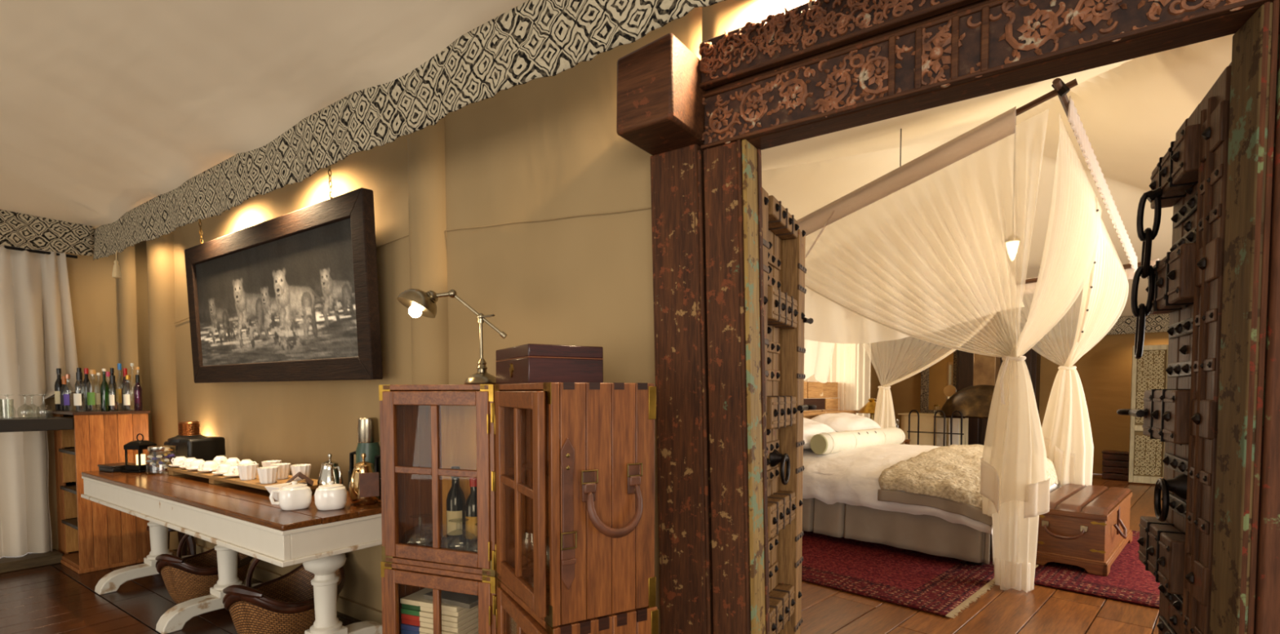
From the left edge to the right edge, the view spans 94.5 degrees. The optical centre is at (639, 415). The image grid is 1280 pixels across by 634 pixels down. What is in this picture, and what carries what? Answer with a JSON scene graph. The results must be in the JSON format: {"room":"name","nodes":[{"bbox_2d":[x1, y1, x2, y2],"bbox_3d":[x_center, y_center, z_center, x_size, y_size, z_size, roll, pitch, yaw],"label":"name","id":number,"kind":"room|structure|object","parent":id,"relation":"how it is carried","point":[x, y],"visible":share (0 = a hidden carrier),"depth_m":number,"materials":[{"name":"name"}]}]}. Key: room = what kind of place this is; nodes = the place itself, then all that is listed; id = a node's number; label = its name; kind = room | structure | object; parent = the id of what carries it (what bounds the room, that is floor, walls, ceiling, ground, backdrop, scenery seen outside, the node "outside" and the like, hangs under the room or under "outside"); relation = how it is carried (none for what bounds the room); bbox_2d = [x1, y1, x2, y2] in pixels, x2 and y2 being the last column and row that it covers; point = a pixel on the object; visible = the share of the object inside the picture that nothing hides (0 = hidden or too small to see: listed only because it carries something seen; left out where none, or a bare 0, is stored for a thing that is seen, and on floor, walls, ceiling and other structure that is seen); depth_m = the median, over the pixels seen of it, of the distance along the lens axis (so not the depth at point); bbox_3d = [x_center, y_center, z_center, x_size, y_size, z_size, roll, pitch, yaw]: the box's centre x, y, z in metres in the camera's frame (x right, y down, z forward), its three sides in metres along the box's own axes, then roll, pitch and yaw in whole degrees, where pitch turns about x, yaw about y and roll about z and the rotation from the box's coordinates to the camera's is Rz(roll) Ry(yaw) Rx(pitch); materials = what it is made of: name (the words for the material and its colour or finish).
{"room":"tent interior","nodes":[
{"label":"tent interior","id":0,"kind":"room"},
{"bbox_2d":[44,240,153,551],"bbox_3d":[-5.543,-0.394,3.663,0.060,3.200,4.180,2,3,34],"label":"wall","id":1,"kind":"structure","parent":0,"point":[94,292],"depth_m":5.01,"materials":[{"name":"paint"}]},
{"bbox_2d":[0,549,63,573],"bbox_3d":[-5.626,1.183,3.330,0.250,0.075,3.435,2,3,34],"label":"baseboard","id":2,"kind":"structure","parent":1,"relation":"attached to","point":[31,560],"depth_m":4.55,"materials":[{"name":"brown wood"}]},
{"bbox_2d":[0,244,78,557],"bbox_3d":[-5.509,-0.080,3.556,0.162,2.420,3.220,2,3,34],"label":"curtain","id":3,"kind":"object","parent":1,"relation":"hanging from","point":[37,335],"visible":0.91,"depth_m":4.63,"materials":[{"name":"fabric"}]},
{"bbox_2d":[117,244,138,409],"bbox_3d":[-4.409,-0.451,5.101,0.212,3.200,0.084,2,3,34],"label":"trim","id":4,"kind":"structure","parent":1,"relation":"attached to","point":[126,259],"depth_m":5.04,"materials":[{"name":"fabric"}]},
{"bbox_2d":[0,0,528,228],"bbox_3d":[-1.788,-1.920,0.413,9.000,1.323,4.200,2,3,34],"label":"ceiling","id":5,"kind":"structure","parent":0,"point":[108,108],"depth_m":2.66,"materials":[{"name":"fabric"}]},
{"bbox_2d":[0,209,94,255],"bbox_3d":[-5.209,-1.298,3.319,0.039,0.277,3.250,2,3,34],"label":"valance","id":6,"kind":"object","parent":5,"relation":"hanging from","point":[20,230],"visible":1,"depth_m":4.42,"materials":[{"name":"fabric"}]},
{"bbox_2d":[93,0,724,260],"bbox_3d":[-0.827,-1.250,2.280,8.400,0.300,0.040,2,3,34],"label":"valance","id":7,"kind":"object","parent":5,"relation":"attached to","point":[533,39],"visible":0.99,"depth_m":2.31,"materials":[{"name":"fabric"}]},
{"bbox_2d":[173,0,809,633],"bbox_3d":[-0.317,-0.400,2.545,9.820,3.300,0.029,2,3,34],"label":"wall","id":8,"kind":"structure","parent":0,"point":[551,147],"depth_m":2.75,"materials":[{"name":"fabric"}]},
{"bbox_2d":[146,231,178,550],"bbox_3d":[-4.111,-0.450,5.091,0.352,3.200,0.143,2,3,34],"label":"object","id":9,"kind":"structure","parent":8,"relation":"attached to","point":[160,251],"depth_m":5.00,"materials":[{"name":"fabric"}]},
{"bbox_2d":[184,164,382,383],"bbox_3d":[-2.344,-0.860,3.815,2.360,1.291,0.212,2,3,34],"label":"framed photograph","id":10,"kind":"object","parent":8,"relation":"attached to","point":[292,296],"visible":0.99,"depth_m":3.56,"materials":[{"name":"brown wood"}]},
{"bbox_2d":[195,217,358,366],"bbox_3d":[-2.380,-0.708,3.768,2.110,0.740,0.001,2,5,34],"label":"print","id":11,"kind":"object","parent":10,"relation":"on","point":[291,298],"depth_m":3.64},
{"bbox_2d":[195,543,382,624],"bbox_3d":[-1.862,1.163,3.652,4.550,0.090,0.020,2,3,34],"label":"baseboard","id":12,"kind":"structure","parent":8,"relation":"attached to","point":[359,611],"depth_m":3.58,"materials":[{"name":"wood"}]},
{"bbox_2d":[407,117,448,385],"bbox_3d":[-1.094,-0.370,3.039,0.272,3.200,0.109,2,3,34],"label":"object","id":13,"kind":"structure","parent":8,"relation":"attached to","point":[426,178],"depth_m":2.96,"materials":[{"name":"fabric"}]},
{"bbox_2d":[444,206,651,231],"bbox_3d":[-0.438,-0.856,2.597,1.300,0.110,0.006,2,3,34],"label":"trim","id":14,"kind":"structure","parent":8,"relation":"attached to","point":[647,207],"depth_m":2.54,"materials":[{"name":"fabric"}]},
{"bbox_2d":[616,0,1279,633],"bbox_3d":[0.945,0.017,1.523,2.265,2.546,0.337,2,3,34],"label":"doorway","id":15,"kind":"structure","parent":8,"relation":"in","point":[811,68],"depth_m":1.82,"materials":[{"name":"brown wood"}]},
{"bbox_2d":[761,186,816,633],"bbox_3d":[0.564,0.180,2.455,0.161,2.113,0.704,1,3,32],"label":"door leaf","id":16,"kind":"structure","parent":15,"relation":"attached to","point":[784,270],"depth_m":2.51,"materials":[{"name":"wood"}]},
{"bbox_2d":[1116,62,1231,633],"bbox_3d":[1.577,0.187,1.755,0.163,2.184,0.700,1,3,29],"label":"door leaf","id":17,"kind":"structure","parent":15,"relation":"attached to","point":[1176,544],"depth_m":1.63,"materials":[{"name":"wood"}]},
{"bbox_2d":[0,473,1162,633],"bbox_3d":[1.932,1.222,4.572,16.111,0.099,11.191,-2,3,-45],"label":"floor","id":18,"kind":"structure","parent":0,"point":[1043,610],"depth_m":3.65,"materials":[{"name":"brown wood"}]},
{"bbox_2d":[0,416,73,432],"bbox_3d":[-5.229,0.645,3.211,0.455,1.158,3.122,2,3,34],"label":"countertop","id":19,"kind":"structure","parent":18,"relation":"on","point":[23,424],"depth_m":4.20,"materials":[{"name":"brown wood"}]},
{"bbox_2d":[45,408,151,574],"bbox_3d":[-4.346,0.564,4.761,0.792,1.200,0.458,2,3,34],"label":"shelf unit","id":20,"kind":"object","parent":18,"relation":"on","point":[95,537],"visible":0.8,"depth_m":4.55,"materials":[{"name":"brown wood"}]},
{"bbox_2d":[54,368,62,410],"bbox_3d":[-4.593,-0.202,4.683,0.057,0.335,0.057,1,3,33],"label":"bottle","id":21,"kind":"object","parent":20,"relation":"on","point":[58,384],"visible":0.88,"depth_m":4.66,"materials":[{"name":"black glass"}]},
{"bbox_2d":[60,376,70,411],"bbox_3d":[-4.497,-0.167,4.629,0.054,0.270,0.054,2,3,40],"label":"bottle","id":22,"kind":"object","parent":20,"relation":"on","point":[64,389],"visible":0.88,"depth_m":4.61,"materials":[{"name":"clear glass"}]},
{"bbox_2d":[73,372,82,405],"bbox_3d":[-4.163,-0.171,4.396,0.064,0.295,0.064,2,3,39],"label":"bottle","id":23,"kind":"object","parent":20,"relation":"on","point":[77,397],"visible":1,"depth_m":4.38,"materials":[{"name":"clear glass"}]},
{"bbox_2d":[75,368,83,410],"bbox_3d":[-4.455,-0.205,4.707,0.053,0.340,0.053,1,3,33],"label":"bottle","id":24,"kind":"object","parent":20,"relation":"on","point":[78,384],"visible":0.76,"depth_m":4.69,"materials":[{"name":"clear glass"}]},
{"bbox_2d":[82,368,92,411],"bbox_3d":[-4.347,-0.201,4.652,0.053,0.335,0.053,2,3,37],"label":"bottle","id":25,"kind":"object","parent":20,"relation":"on","point":[86,383],"visible":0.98,"depth_m":4.63,"materials":[{"name":"clear glass"}]},
{"bbox_2d":[86,369,100,412],"bbox_3d":[-4.120,-0.183,4.457,0.067,0.315,0.067,1,3,27],"label":"bottle","id":26,"kind":"object","parent":20,"relation":"on","point":[90,396],"visible":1,"depth_m":4.43,"materials":[{"name":"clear glass"}]},
{"bbox_2d":[100,368,109,411],"bbox_3d":[-4.083,-0.190,4.516,0.050,0.325,0.050,-2,3,-44],"label":"bottle","id":27,"kind":"object","parent":20,"relation":"on","point":[104,389],"visible":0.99,"depth_m":4.50,"materials":[{"name":"green glass"}]},
{"bbox_2d":[109,375,119,410],"bbox_3d":[-4.056,-0.167,4.556,0.061,0.275,0.061,2,3,37],"label":"bottle","id":28,"kind":"object","parent":20,"relation":"on","point":[113,406],"visible":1,"depth_m":4.54,"materials":[{"name":"clear glass"}]},
{"bbox_2d":[121,368,130,409],"bbox_3d":[-4.287,-0.217,4.934,0.052,0.345,0.052,2,3,40],"label":"bottle","id":29,"kind":"object","parent":20,"relation":"on","point":[125,388],"visible":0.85,"depth_m":4.92,"materials":[{"name":"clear glass"}]},
{"bbox_2d":[133,374,142,410],"bbox_3d":[-4.009,-0.179,4.727,0.050,0.285,0.050,2,3,38],"label":"bottle","id":30,"kind":"object","parent":20,"relation":"on","point":[138,404],"visible":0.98,"depth_m":4.71,"materials":[{"name":"purple glass"}]},
{"bbox_2d":[146,525,195,556],"bbox_3d":[-3.696,1.011,4.694,0.330,0.313,0.330,2,3,34],"label":"stool","id":31,"kind":"object","parent":18,"relation":"on","point":[190,541],"visible":0.19,"depth_m":4.70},
{"bbox_2d":[155,533,253,604],"bbox_3d":[-2.825,0.957,3.871,0.444,0.478,0.649,0,2,-2],"label":"basket","id":32,"kind":"object","parent":18,"relation":"on","point":[191,577],"visible":0.62,"depth_m":3.66,"materials":[{"name":"wicker"}]},
{"bbox_2d":[80,464,382,633],"bbox_3d":[-2.544,0.816,3.623,2.946,0.785,0.702,2,3,34],"label":"pedestal table","id":33,"kind":"object","parent":18,"relation":"on","point":[233,517],"visible":0.87,"depth_m":3.00,"materials":[{"name":"white paint"}]},
{"bbox_2d":[97,462,136,472],"bbox_3d":[-3.736,0.376,4.248,0.210,0.045,0.170,1,3,26],"label":"flat box","id":34,"kind":"object","parent":33,"relation":"on","point":[118,467],"visible":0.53,"depth_m":4.18,"materials":[{"name":"black plastic"}]},
{"bbox_2d":[121,433,159,473],"bbox_3d":[-3.536,0.265,4.191,0.150,0.270,0.150,0,2,9],"label":"lantern","id":35,"kind":"object","parent":33,"relation":"on","point":[140,466],"visible":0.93,"depth_m":4.14,"materials":[{"name":"black metal"}]},
{"bbox_2d":[145,444,177,472],"bbox_3d":[-3.316,0.308,4.115,0.188,0.190,0.188,2,3,34],"label":"jar","id":36,"kind":"object","parent":33,"relation":"on","point":[161,447],"visible":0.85,"depth_m":4.08,"materials":[{"name":"clear glass"}]},
{"bbox_2d":[163,421,225,468],"bbox_3d":[-3.320,0.219,4.392,0.330,0.347,0.280,1,2,22],"label":"coffee machine","id":37,"kind":"object","parent":33,"relation":"on","point":[190,443],"visible":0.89,"depth_m":4.32,"materials":[{"name":"black plastic"}]},
{"bbox_2d":[167,466,317,493],"bbox_3d":[-2.472,0.395,3.695,1.620,0.050,0.290,2,3,34],"label":"serving tray","id":38,"kind":"object","parent":33,"relation":"on","point":[173,471],"visible":0.21,"depth_m":3.54,"materials":[{"name":"brown wood"}]},
{"bbox_2d":[197,460,217,471],"bbox_3d":[-2.749,0.325,3.783,0.132,0.063,0.136,1,2,25],"label":"cup","id":39,"kind":"object","parent":38,"relation":"on","point":[208,466],"visible":0.88,"depth_m":3.75,"materials":[{"name":"white"}]},
{"bbox_2d":[236,463,258,479],"bbox_3d":[-2.303,0.335,3.479,0.109,0.086,0.109,2,3,34],"label":"bowl","id":40,"kind":"object","parent":38,"relation":"on","point":[248,471],"visible":0.99,"depth_m":3.45,"materials":[{"name":"white ceramic"}]},
{"bbox_2d":[257,466,279,484],"bbox_3d":[-2.103,0.340,3.348,0.109,0.086,0.109,2,3,34],"label":"bowl","id":41,"kind":"object","parent":38,"relation":"on","point":[267,475],"visible":1,"depth_m":3.31,"materials":[{"name":"white ceramic"}]},
{"bbox_2d":[269,462,290,479],"bbox_3d":[-2.128,0.334,3.505,0.109,0.086,0.109,2,3,34],"label":"bowl","id":42,"kind":"object","parent":38,"relation":"on","point":[284,468],"visible":0.8,"depth_m":3.48,"materials":[{"name":"white"}]},
{"bbox_2d":[290,464,311,480],"bbox_3d":[-1.979,0.336,3.457,0.109,0.086,0.109,2,3,34],"label":"bowl","id":43,"kind":"object","parent":38,"relation":"on","point":[305,469],"visible":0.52,"depth_m":3.42,"materials":[{"name":"white ceramic"}]},
{"bbox_2d":[264,479,306,500],"bbox_3d":[-1.850,0.390,3.101,0.141,0.105,0.147,1,2,24],"label":"dish","id":44,"kind":"object","parent":33,"relation":"on","point":[269,488],"visible":0.38,"depth_m":3.08,"materials":[{"name":"white"}]},
{"bbox_2d":[269,480,311,511],"bbox_3d":[-1.685,0.386,2.853,0.176,0.133,0.140,-2,3,-40],"label":"teapot","id":45,"kind":"object","parent":33,"relation":"on","point":[294,496],"visible":1,"depth_m":2.81,"materials":[{"name":"white ceramic"}]},
{"bbox_2d":[316,453,343,488],"bbox_3d":[-1.683,0.324,3.227,0.141,0.229,0.130,0,2,-10],"label":"coffee pot","id":46,"kind":"object","parent":33,"relation":"on","point":[330,470],"visible":0.77,"depth_m":3.19,"materials":[{"name":"silver metal"}]},
{"bbox_2d":[314,480,346,511],"bbox_3d":[-1.503,0.385,2.881,0.140,0.133,0.176,-1,2,-25],"label":"sugar pot","id":47,"kind":"object","parent":33,"relation":"on","point":[330,496],"visible":1,"depth_m":2.81,"materials":[{"name":"white ceramic"}]},
{"bbox_2d":[348,453,379,506],"bbox_3d":[-1.388,0.320,2.978,0.146,0.256,0.163,-1,3,-31],"label":"coffee pot","id":48,"kind":"object","parent":33,"relation":"on","point":[364,485],"visible":1,"depth_m":2.93,"materials":[{"name":"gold metal"}]},
{"bbox_2d":[349,417,381,496],"bbox_3d":[-1.497,0.225,3.224,0.191,0.426,0.124,2,3,34],"label":"flask","id":49,"kind":"object","parent":33,"relation":"on","point":[368,438],"visible":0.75,"depth_m":3.16,"materials":[{"name":"green metal"}]},
{"bbox_2d":[356,417,379,443],"bbox_3d":[-1.469,0.080,3.200,0.111,0.134,0.111,2,3,34],"label":"steel cup","id":50,"kind":"object","parent":49,"relation":"on","point":[367,427],"depth_m":3.16,"materials":[{"name":"silver metal"}]},
{"bbox_2d":[222,555,346,633],"bbox_3d":[-1.902,0.955,3.200,0.495,0.533,0.724,0,2,-2],"label":"basket","id":51,"kind":"object","parent":18,"relation":"on","point":[284,604],"visible":0.59,"depth_m":2.98,"materials":[{"name":"wicker"}]},
{"bbox_2d":[380,561,658,633],"bbox_3d":[-0.459,0.926,2.172,1.259,0.698,0.505,2,3,41],"label":"base cabinet","id":52,"kind":"object","parent":18,"relation":"on","point":[500,611],"visible":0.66,"depth_m":2.13,"materials":[{"name":"brown wood"}]},
{"bbox_2d":[378,382,656,627],"bbox_3d":[-0.460,0.238,2.142,1.246,0.697,0.503,2,3,42],"label":"upper cabinet","id":53,"kind":"object","parent":52,"relation":"on","point":[564,472],"visible":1,"depth_m":1.81,"materials":[{"name":"brown wood"}]},
{"bbox_2d":[397,288,506,384],"bbox_3d":[-0.713,-0.297,2.244,0.413,0.362,0.146,0,2,4],"label":"desk lamp","id":54,"kind":"object","parent":53,"relation":"on","point":[419,302],"visible":0.99,"depth_m":2.23,"materials":[{"name":"silver metal"}]},
{"bbox_2d":[426,290,438,302],"bbox_3d":[-0.798,-0.441,2.243,0.061,0.063,0.062,2,3,34],"label":"socket","id":55,"kind":"object","parent":54,"relation":"attached to","point":[432,296],"depth_m":2.22,"materials":[{"name":"silver metal"}]},
{"bbox_2d":[446,466,465,548],"bbox_3d":[-0.761,0.378,2.448,0.076,0.330,0.076,2,3,34],"label":"bottle","id":56,"kind":"object","parent":53,"relation":"on","point":[455,500],"visible":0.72,"depth_m":2.42,"materials":[{"name":"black glass"}]},
{"bbox_2d":[465,477,477,551],"bbox_3d":[-0.671,0.395,2.403,0.074,0.300,0.074,2,3,34],"label":"bottle","id":57,"kind":"object","parent":53,"relation":"on","point":[471,509],"visible":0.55,"depth_m":2.37,"materials":[{"name":"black glass"}]},
{"bbox_2d":[495,343,604,384],"bbox_3d":[-0.324,-0.170,2.063,0.266,0.124,0.346,-1,3,-30],"label":"box","id":58,"kind":"object","parent":53,"relation":"on","point":[528,363],"visible":0.88,"depth_m":1.92,"materials":[{"name":"brown"}]},
{"bbox_3d":[-0.781,1.224,2.407,0.272,0.019,0.211,1,2,21],"label":"magazine","id":59,"kind":"object","parent":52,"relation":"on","visible":0},
{"bbox_3d":[-0.779,1.203,2.410,0.272,0.019,0.211,1,2,21],"label":"magazine","id":60,"kind":"object","parent":59,"relation":"on","visible":0},
{"bbox_3d":[-0.781,1.183,2.404,0.272,0.019,0.211,1,2,21],"label":"magazine","id":61,"kind":"object","parent":60,"relation":"on","visible":0},
{"bbox_3d":[-0.780,1.162,2.407,0.272,0.019,0.211,1,2,21],"label":"magazine","id":62,"kind":"object","parent":61,"relation":"on","visible":0},
{"bbox_3d":[-0.781,1.142,2.403,0.272,0.019,0.211,1,2,21],"label":"magazine","id":63,"kind":"object","parent":62,"relation":"on","visible":0},
{"bbox_3d":[-0.780,1.121,2.405,0.272,0.019,0.211,1,2,21],"label":"magazine","id":64,"kind":"object","parent":63,"relation":"on","visible":0},
{"bbox_3d":[-0.780,1.101,2.403,0.272,0.019,0.211,1,2,21],"label":"magazine","id":65,"kind":"object","parent":64,"relation":"on","visible":0},
{"bbox_3d":[-0.781,1.081,2.401,0.272,0.019,0.211,1,2,21],"label":"magazine","id":66,"kind":"object","parent":65,"relation":"on","visible":0},
{"bbox_3d":[-0.780,1.060,2.404,0.272,0.019,0.211,1,2,21],"label":"magazine","id":67,"kind":"object","parent":66,"relation":"on","visible":0},
{"bbox_3d":[-0.780,1.040,2.401,0.272,0.019,0.211,1,2,21],"label":"magazine","id":68,"kind":"object","parent":67,"relation":"on","visible":0},
{"bbox_3d":[-0.780,1.019,2.401,0.272,0.019,0.211,1,2,21],"label":"magazine","id":69,"kind":"object","parent":68,"relation":"on","visible":0},
{"bbox_3d":[-0.781,0.999,2.398,0.272,0.019,0.211,1,2,21],"label":"magazine","id":70,"kind":"object","parent":69,"relation":"on","visible":0},
{"bbox_3d":[-0.780,0.978,2.400,0.272,0.019,0.211,1,2,21],"label":"magazine","id":71,"kind":"object","parent":70,"relation":"on","visible":0},
{"bbox_3d":[-0.781,0.958,2.397,0.272,0.019,0.211,1,2,21],"label":"magazine","id":72,"kind":"object","parent":71,"relation":"on","visible":0},
{"bbox_3d":[-0.781,0.937,2.396,0.272,0.019,0.211,1,2,21],"label":"magazine","id":73,"kind":"object","parent":72,"relation":"on","visible":0},
{"bbox_3d":[-0.780,0.917,2.396,0.272,0.019,0.211,1,2,21],"label":"magazine","id":74,"kind":"object","parent":73,"relation":"on","visible":0},
{"bbox_3d":[-0.779,0.896,2.398,0.272,0.019,0.211,1,2,21],"label":"magazine","id":75,"kind":"object","parent":74,"relation":"on","visible":0},
{"bbox_3d":[-0.782,0.876,2.391,0.272,0.019,0.211,1,2,21],"label":"magazine","id":76,"kind":"object","parent":75,"relation":"on","visible":0},
{"bbox_2d":[400,626,478,633],"bbox_3d":[-0.781,0.855,2.392,0.272,0.019,0.211,1,2,21],"label":"magazine","id":77,"kind":"object","parent":76,"relation":"on","point":[475,630],"visible":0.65,"depth_m":2.33,"materials":[{"name":"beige paper"}]},
{"bbox_2d":[400,621,478,633],"bbox_3d":[-0.781,0.835,2.390,0.272,0.019,0.211,1,2,21],"label":"magazine","id":78,"kind":"object","parent":77,"relation":"on","point":[406,627],"visible":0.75,"depth_m":2.31,"materials":[{"name":"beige paper"}]},
{"bbox_2d":[401,616,478,633],"bbox_3d":[-0.780,0.814,2.393,0.272,0.019,0.211,1,2,21],"label":"magazine","id":79,"kind":"object","parent":78,"relation":"on","point":[472,622],"visible":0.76,"depth_m":2.30,"materials":[{"name":"beige paper"}]},
{"bbox_2d":[400,611,478,628],"bbox_3d":[-0.781,0.794,2.390,0.272,0.019,0.211,1,2,21],"label":"magazine","id":80,"kind":"object","parent":79,"relation":"on","point":[448,624],"visible":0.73,"depth_m":2.30,"materials":[{"name":"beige paper"}]},
{"bbox_2d":[400,606,478,622],"bbox_3d":[-0.781,0.773,2.389,0.272,0.019,0.211,1,2,21],"label":"magazine","id":81,"kind":"object","parent":80,"relation":"on","point":[403,611],"visible":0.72,"depth_m":2.30,"materials":[{"name":"beige paper"}]},
{"bbox_2d":[401,604,478,617],"bbox_3d":[-0.779,0.753,2.393,0.272,0.019,0.211,1,2,21],"label":"magazine","id":82,"kind":"object","parent":81,"relation":"on","point":[463,611],"visible":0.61,"depth_m":2.30,"materials":[{"name":"beige paper"}]},
{"bbox_2d":[400,588,464,612],"bbox_3d":[-0.782,0.732,2.386,0.272,0.019,0.211,1,2,21],"label":"magazine","id":83,"kind":"object","parent":82,"relation":"on","point":[416,599],"visible":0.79,"depth_m":2.31,"materials":[{"name":"beige paper"}]},
{"bbox_2d":[423,590,478,608],"bbox_3d":[-0.700,0.713,2.357,0.240,0.018,0.190,1,3,27],"label":"book","id":84,"kind":"object","parent":83,"relation":"on","point":[461,600],"visible":0.47,"depth_m":2.28,"materials":[{"name":"grey paper"}]},
{"bbox_2d":[801,530,995,618],"bbox_3d":[1.485,1.144,5.081,1.673,0.013,2.766,-2,3,-45],"label":"rug","id":85,"kind":"object","parent":18,"relation":"on","point":[943,586],"visible":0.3,"depth_m":4.36,"materials":[{"name":"red carpet"}]},
{"bbox_2d":[902,439,910,444],"bbox_3d":[3.056,0.679,7.545,0.440,0.750,0.580,-2,3,-45],"label":"bedside table","id":86,"kind":"object","parent":18,"relation":"on","point":[906,442],"visible":0.18,"depth_m":7.46,"materials":[{"name":"wood"}]},
{"bbox_2d":[857,398,875,420],"bbox_3d":[2.936,0.045,7.499,0.350,0.520,0.350,-2,3,-45],"label":"bedside lamp","id":87,"kind":"object","parent":86,"relation":"on","point":[868,408],"visible":0.59,"depth_m":7.43,"materials":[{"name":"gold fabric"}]},
{"bbox_2d":[802,382,1061,565],"bbox_3d":[2.645,0.371,5.995,2.650,1.447,2.441,-2,3,-45],"label":"bed","id":88,"kind":"object","parent":18,"relation":"on","point":[840,490],"visible":0.37,"depth_m":5.10,"materials":[{"name":"grey fabric"}]},
{"bbox_2d":[803,417,836,448],"bbox_3d":[1.680,0.184,6.171,0.900,0.304,0.531,-2,3,-45],"label":"pillow","id":89,"kind":"object","parent":88,"relation":"on","point":[811,428],"visible":0.27,"depth_m":5.99,"materials":[{"name":"fabric"}]},
{"bbox_2d":[810,413,880,431],"bbox_3d":[2.418,0.136,6.903,0.546,0.314,1.050,2,3,42],"label":"pillow","id":90,"kind":"object","parent":88,"relation":"on","point":[838,422],"visible":0.56,"depth_m":6.64,"materials":[{"name":"fabric"}]},
{"bbox_2d":[809,426,905,454],"bbox_3d":[2.325,0.261,6.214,1.624,0.217,0.217,-2,3,-41],"label":"bolster","id":91,"kind":"object","parent":88,"relation":"on","point":[824,443],"visible":0.86,"depth_m":5.94,"materials":[{"name":"fabric"}]},
{"bbox_2d":[802,444,1061,535],"bbox_3d":[2.642,0.568,5.845,2.350,0.498,2.221,-2,3,-45],"label":"duvet","id":92,"kind":"object","parent":88,"relation":"on","point":[846,482],"depth_m":5.17,"materials":[{"name":"fabric"}]},
{"bbox_2d":[877,444,1058,527],"bbox_3d":[3.094,0.535,5.373,2.374,0.469,0.925,-2,3,-45],"label":"throw","id":93,"kind":"object","parent":88,"relation":"on","point":[944,478],"visible":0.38,"depth_m":4.72,"materials":[{"name":"beige fur"}]},
{"bbox_2d":[897,413,968,446],"bbox_3d":[5.284,0.442,10.588,0.620,0.925,1.130,-2,3,-45],"label":"vanity","id":94,"kind":"object","parent":18,"relation":"on","point":[926,420],"visible":0.4,"depth_m":10.38,"materials":[{"name":"wood"}]},
{"bbox_2d":[936,417,946,446],"bbox_3d":[5.208,0.324,10.233,0.020,0.550,0.160,-2,3,-45],"label":"towel","id":95,"kind":"object","parent":94,"relation":"hanging from","point":[940,421],"depth_m":10.23,"materials":[{"name":"beige fabric"}]},
{"bbox_2d":[948,417,959,446],"bbox_3d":[5.349,0.329,10.092,0.020,0.550,0.160,-2,3,-45],"label":"towel","id":96,"kind":"object","parent":94,"relation":"hanging from","point":[955,421],"depth_m":10.07,"materials":[{"name":"white fabric"}]},
{"bbox_2d":[906,409,964,446],"bbox_3d":[4.518,0.458,9.088,0.025,1.070,0.820,-2,3,-45],"label":"rack","id":97,"kind":"object","parent":18,"relation":"on","point":[951,433],"visible":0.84,"depth_m":9.00,"materials":[{"name":"black metal"}]},
{"bbox_2d":[939,353,999,444],"bbox_3d":[5.332,-0.458,9.113,0.970,2.900,1.306,-2,3,-45],"label":"hood","id":98,"kind":"object","parent":18,"relation":"on","point":[974,402],"visible":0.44,"depth_m":8.98,"materials":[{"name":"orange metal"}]},
{"bbox_2d":[955,342,1040,445],"bbox_3d":[6.327,-0.163,10.522,0.320,2.200,1.240,-2,3,-45],"label":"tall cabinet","id":99,"kind":"object","parent":18,"relation":"on","point":[977,428],"visible":0.09,"depth_m":10.61,"materials":[{"name":"brown wood"}]},
{"bbox_2d":[920,342,956,413],"bbox_3d":[5.735,-0.693,11.281,0.060,1.400,0.720,-2,3,-45],"label":"wall mirror","id":100,"kind":"object","parent":99,"relation":"attached to","point":[936,377],"visible":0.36,"depth_m":11.34,"materials":[{"name":"brown mirror"}]},
{"bbox_2d":[928,348,953,410],"bbox_3d":[5.737,-0.673,11.284,0.015,1.160,0.440,-2,3,-45],"label":"mirror glass","id":101,"kind":"object","parent":100,"relation":"on","point":[940,375],"depth_m":11.30,"materials":[{"name":"beige mirror"}]},
{"bbox_2d":[1034,530,1159,608],"bbox_3d":[4.143,1.165,4.546,2.519,0.013,1.631,-2,3,-45],"label":"rug","id":102,"kind":"object","parent":18,"relation":"on","point":[1127,580],"visible":0.1,"depth_m":4.22,"materials":[{"name":"red fabric"}]},
{"bbox_2d":[1035,484,1132,576],"bbox_3d":[3.724,0.902,4.920,1.520,0.481,0.556,-2,3,-45],"label":"storage chest","id":103,"kind":"object","parent":102,"relation":"on","point":[1086,527],"visible":0.94,"depth_m":4.49,"materials":[{"name":"brown wood"}]},
{"bbox_2d":[1102,449,1128,480],"bbox_3d":[7.375,0.774,9.161,0.300,0.426,0.340,-2,3,-45],"label":"crate","id":104,"kind":"object","parent":18,"relation":"on","point":[1115,464],"visible":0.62,"depth_m":9.07,"materials":[{"name":"wood"}]},
{"bbox_2d":[1128,344,1168,484],"bbox_3d":[7.514,0.001,8.385,0.185,2.000,0.870,-2,3,-38],"label":"decorative panel","id":105,"kind":"object","parent":18,"relation":"on","point":[1146,455],"visible":0.44,"depth_m":8.59,"materials":[{"name":"beige"}]},
{"bbox_2d":[803,340,889,419],"bbox_3d":[1.441,-0.295,8.517,10.270,2.620,0.058,-2,3,-45],"label":"wall","id":106,"kind":"structure","parent":0,"point":[873,359],"depth_m":11.38,"materials":[{"name":"fabric"}]},
{"bbox_2d":[760,33,1234,324],"bbox_3d":[3.942,-2.248,5.919,10.270,1.728,7.050,-2,3,-45],"label":"ceiling","id":107,"kind":"structure","parent":0,"point":[1131,112],"depth_m":5.16,"materials":[{"name":"beige fabric"}]},
{"bbox_2d":[796,77,1159,592],"bbox_3d":[3.013,-0.557,5.967,3.716,3.362,3.266,-2,3,-45],"label":"canopy","id":108,"kind":"object","parent":107,"relation":"hanging from","point":[935,249],"visible":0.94,"depth_m":4.28,"materials":[{"name":"fabric"}]},
{"bbox_2d":[891,313,1169,346],"bbox_3d":[7.472,-1.417,9.460,0.028,0.270,6.850,-2,3,-45],"label":"valance","id":109,"kind":"object","parent":107,"relation":"hanging from","point":[1156,322],"visible":0.18,"depth_m":9.38,"materials":[{"name":"fabric"}]},
{"bbox_2d":[889,331,1168,474],"bbox_3d":[7.588,-0.338,9.618,0.030,2.620,7.050,-2,3,-45],"label":"wall","id":110,"kind":"structure","parent":0,"point":[1104,371],"depth_m":9.73,"materials":[{"name":"fabric"}]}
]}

